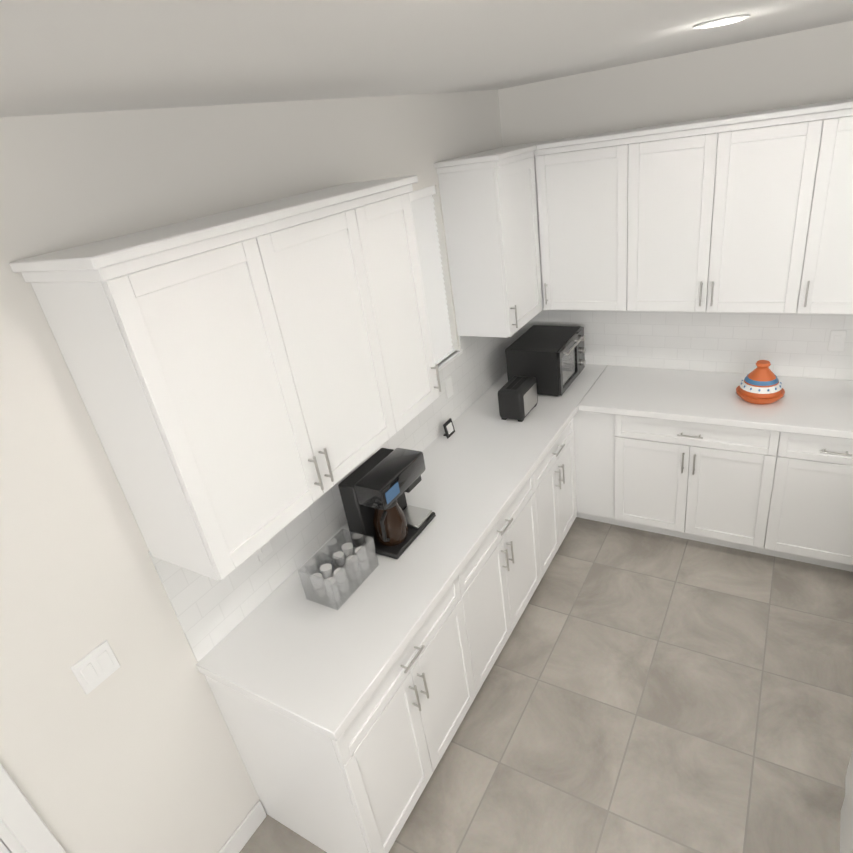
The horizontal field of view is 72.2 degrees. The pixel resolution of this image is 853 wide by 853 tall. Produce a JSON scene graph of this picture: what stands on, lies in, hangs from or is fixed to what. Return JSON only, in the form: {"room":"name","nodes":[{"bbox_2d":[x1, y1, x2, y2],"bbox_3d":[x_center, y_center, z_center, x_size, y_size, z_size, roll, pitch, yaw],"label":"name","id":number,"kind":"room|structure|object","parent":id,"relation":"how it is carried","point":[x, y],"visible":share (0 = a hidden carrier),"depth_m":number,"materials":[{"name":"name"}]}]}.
{"room":"kitchen","nodes":[
{"label":"kitchen","id":0,"kind":"room"},
{"bbox_2d":[0,90,502,852],"bbox_3d":[-1.330,0.810,1.399,0.160,2.660,7.800,8,31,31],"label":"wall","id":1,"kind":"structure","parent":0,"point":[136,752],"depth_m":1.77,"materials":[{"name":"white paint"}]},
{"bbox_2d":[0,763,65,852],"bbox_3d":[-1.435,1.194,1.277,0.195,2.117,0.984,8,31,31],"label":"door frame","id":2,"kind":"structure","parent":1,"relation":"attached to","point":[24,828],"depth_m":1.62,"materials":[{"name":"white paint"}]},
{"bbox_2d":[71,640,119,694],"bbox_3d":[-0.997,0.728,1.768,0.009,0.115,0.115,8,31,31],"label":"switch plate","id":3,"kind":"object","parent":1,"relation":"attached to","point":[95,668],"depth_m":1.76,"materials":[{"name":"white plastic"}]},
{"bbox_2d":[12,182,408,579],"bbox_3d":[-0.558,-0.207,1.964,0.337,0.946,1.006,8,31,31],"label":"upper cabinet","id":4,"kind":"object","parent":1,"relation":"attached to","point":[249,380],"depth_m":1.70,"materials":[{"name":"white wood"}]},
{"bbox_2d":[218,801,266,852],"bbox_3d":[-0.836,1.742,2.263,0.012,0.105,0.570,8,31,31],"label":"baseboard","id":5,"kind":"structure","parent":1,"relation":"attached to","point":[242,834],"depth_m":2.38,"materials":[{"name":"white paint"}]},
{"bbox_2d":[256,541,272,560],"bbox_3d":[-0.642,0.461,2.288,0.009,0.120,0.072,8,31,31],"label":"switch plate","id":6,"kind":"object","parent":1,"relation":"attached to","point":[266,549],"depth_m":2.30,"materials":[{"name":"white plastic"}]},
{"bbox_2d":[148,332,517,661],"bbox_3d":[-0.105,-0.045,3.083,0.006,0.499,2.979,8,31,31],"label":"backsplash","id":7,"kind":"structure","parent":1,"relation":"attached to","point":[211,613],"depth_m":2.45,"materials":[{"name":"white tile"}]},
{"bbox_2d":[320,176,440,421],"bbox_3d":[-0.256,-0.476,2.406,0.337,0.946,0.417,8,31,31],"label":"upper cabinet","id":8,"kind":"object","parent":1,"relation":"attached to","point":[389,199],"depth_m":2.35,"materials":[{"name":"white wood"}]},
{"bbox_2d":[409,185,454,365],"bbox_3d":[-0.067,-0.723,3.063,0.056,0.926,0.637,8,31,31],"label":"window blinds","id":9,"kind":"object","parent":1,"relation":"attached to","point":[426,232],"visible":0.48,"depth_m":3.19,"materials":[{"name":"white"}]},
{"bbox_2d":[435,350,462,372],"bbox_3d":[-0.089,-0.717,3.081,0.160,0.950,0.685,8,31,31],"label":"window","id":10,"kind":"structure","parent":1,"relation":"in","point":[451,358],"depth_m":3.39,"materials":[{"name":"white paint"}]},
{"bbox_2d":[445,376,453,398],"bbox_3d":[0.134,-0.230,3.424,0.009,0.120,0.072,8,31,31],"label":"switch plate","id":11,"kind":"object","parent":1,"relation":"attached to","point":[448,382],"depth_m":3.42,"materials":[{"name":"white plastic"}]},
{"bbox_2d":[434,142,548,337],"bbox_3d":[0.421,-1.052,3.346,0.397,0.946,0.530,8,31,31],"label":"upper cabinet","id":12,"kind":"object","parent":1,"relation":"attached to","point":[493,201],"depth_m":3.20,"materials":[{"name":"white wood"}]},
{"bbox_2d":[0,0,852,116],"bbox_3d":[2.668,0.169,-1.721,10.010,0.080,7.800,8,31,31],"label":"ceiling","id":13,"kind":"structure","parent":0,"point":[68,56],"depth_m":1.25,"materials":[{"name":"white paint"}]},
{"bbox_2d":[693,15,749,28],"bbox_3d":[0.913,-1.252,1.812,0.159,0.008,0.159,-14,27,-9],"label":"recessed light","id":14,"kind":"object","parent":13,"relation":"in","point":[720,22],"visible":1,"depth_m":1.73,"materials":[{"name":"white paint"}]},
{"bbox_2d":[239,517,852,852],"bbox_3d":[3.059,2.584,-0.521,10.010,0.050,7.800,8,31,31],"label":"floor","id":15,"kind":"structure","parent":0,"point":[641,691],"depth_m":2.64,"materials":[{"name":"tile"}]},
{"bbox_2d":[205,568,483,852],"bbox_3d":[-0.267,1.108,2.476,0.617,0.880,0.877,8,31,31],"label":"base cabinet","id":16,"kind":"object","parent":15,"relation":"on","point":[357,794],"depth_m":2.19,"materials":[{"name":"white wood"}]},
{"bbox_2d":[196,364,607,743],"bbox_3d":[0.205,0.233,3.037,0.643,0.040,2.993,8,31,31],"label":"countertop","id":17,"kind":"structure","parent":16,"relation":"on","point":[314,664],"depth_m":2.28,"materials":[{"name":"white stone"}]},
{"bbox_2d":[298,529,378,609],"bbox_3d":[-0.346,0.564,2.338,0.160,0.145,0.280,8,31,31],"label":"organizer","id":18,"kind":"object","parent":17,"relation":"on","point":[336,581],"visible":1,"depth_m":2.31,"materials":[{"name":"plastic"}]},
{"bbox_2d":[338,448,435,558],"bbox_3d":[-0.167,0.322,2.541,0.240,0.345,0.342,8,31,31],"label":"coffee maker","id":19,"kind":"object","parent":17,"relation":"on","point":[376,486],"visible":0.98,"depth_m":2.46,"materials":[{"name":"black plastic"}]},
{"bbox_2d":[443,418,454,438],"bbox_3d":[0.122,0.010,3.368,0.044,0.089,0.090,8,31,31],"label":"gadget","id":20,"kind":"object","parent":17,"relation":"on","point":[448,426],"visible":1,"depth_m":3.35,"materials":[{"name":"black plastic"}]},
{"bbox_2d":[498,375,537,421],"bbox_3d":[0.554,-0.177,3.485,0.158,0.191,0.285,8,31,31],"label":"toaster","id":21,"kind":"object","parent":17,"relation":"on","point":[518,398],"visible":0.98,"depth_m":3.39,"materials":[{"name":"black metal"}]},
{"bbox_2d":[505,325,585,396],"bbox_3d":[0.797,-0.433,3.797,0.385,0.300,0.480,8,31,31],"label":"microwave","id":22,"kind":"object","parent":17,"relation":"on","point":[551,359],"visible":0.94,"depth_m":3.65,"materials":[{"name":"black metal"}]},
{"bbox_2d":[468,468,547,680],"bbox_3d":[0.140,0.746,3.072,0.617,0.880,0.963,8,31,31],"label":"base cabinet","id":23,"kind":"object","parent":15,"relation":"on","point":[507,569],"depth_m":2.92,"materials":[{"name":"white wood"}]},
{"bbox_2d":[540,416,579,566],"bbox_3d":[0.519,0.409,3.626,0.617,0.880,0.766,8,31,31],"label":"base cabinet","id":24,"kind":"object","parent":15,"relation":"on","point":[560,469],"depth_m":3.50,"materials":[{"name":"white wood"}]},
{"bbox_2d":[576,412,611,523],"bbox_3d":[1.235,0.159,3.897,0.307,0.880,0.617,8,31,31],"label":"base cabinet","id":25,"kind":"object","parent":15,"relation":"on","point":[593,430],"depth_m":3.67,"materials":[{"name":"white wood"}]},
{"bbox_2d":[612,416,763,550],"bbox_3d":[1.700,0.222,3.619,0.897,0.880,0.617,8,31,31],"label":"base cabinet","id":26,"kind":"object","parent":15,"relation":"on","point":[697,482],"depth_m":3.40,"materials":[{"name":"white wood"}]},
{"bbox_2d":[580,365,852,439],"bbox_3d":[1.726,-0.166,3.347,1.537,0.040,0.644,8,31,31],"label":"countertop","id":27,"kind":"structure","parent":26,"relation":"on","point":[808,406],"depth_m":3.28,"materials":[{"name":"white stone"}]},
{"bbox_2d":[736,360,784,403],"bbox_3d":[1.832,-0.255,3.199,0.236,0.215,0.236,8,31,31],"label":"tagine","id":28,"kind":"object","parent":27,"relation":"on","point":[760,383],"visible":1,"depth_m":3.15,"materials":[{"name":"orange ceramic"}]},
{"bbox_2d":[748,432,852,571],"bbox_3d":[2.219,0.293,3.307,0.549,0.880,0.617,8,31,31],"label":"base cabinet","id":29,"kind":"object","parent":15,"relation":"on","point":[804,512],"depth_m":3.10,"materials":[{"name":"white wood"}]},
{"bbox_2d":[840,750,852,852],"bbox_3d":[2.257,1.389,1.089,2.363,0.879,1.070,9,31,32],"label":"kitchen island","id":30,"kind":"object","parent":15,"relation":"on","point":[846,830],"visible":1,"depth_m":1.87,"materials":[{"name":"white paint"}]},
{"bbox_2d":[498,21,852,379],"bbox_3d":[4.857,-0.319,1.660,9.850,2.660,0.166,8,31,31],"label":"wall","id":31,"kind":"structure","parent":0,"point":[807,66],"depth_m":3.29,"materials":[{"name":"white paint"}]},
{"bbox_2d":[541,128,640,310],"bbox_3d":[0.967,-1.177,3.419,0.587,0.946,0.396,8,31,31],"label":"upper cabinet","id":32,"kind":"object","parent":31,"relation":"attached to","point":[593,182],"depth_m":3.28,"materials":[{"name":"white wood"}]},
{"bbox_2d":[627,105,804,312],"bbox_3d":[1.541,-1.113,3.105,0.954,0.946,0.337,8,31,31],"label":"upper cabinet","id":33,"kind":"object","parent":31,"relation":"attached to","point":[717,193],"depth_m":2.96,"materials":[{"name":"white wood"}]},
{"bbox_2d":[781,98,852,313],"bbox_3d":[2.083,-1.039,2.780,0.547,0.946,0.337,8,31,31],"label":"upper cabinet","id":34,"kind":"object","parent":31,"relation":"attached to","point":[819,264],"depth_m":2.75,"materials":[{"name":"white wood"}]},
{"bbox_2d":[828,330,846,350],"bbox_3d":[2.262,-0.471,3.219,0.072,0.120,0.009,8,31,31],"label":"switch plate","id":35,"kind":"object","parent":31,"relation":"attached to","point":[837,338],"depth_m":3.22,"materials":[{"name":"white plastic"}]}
]}

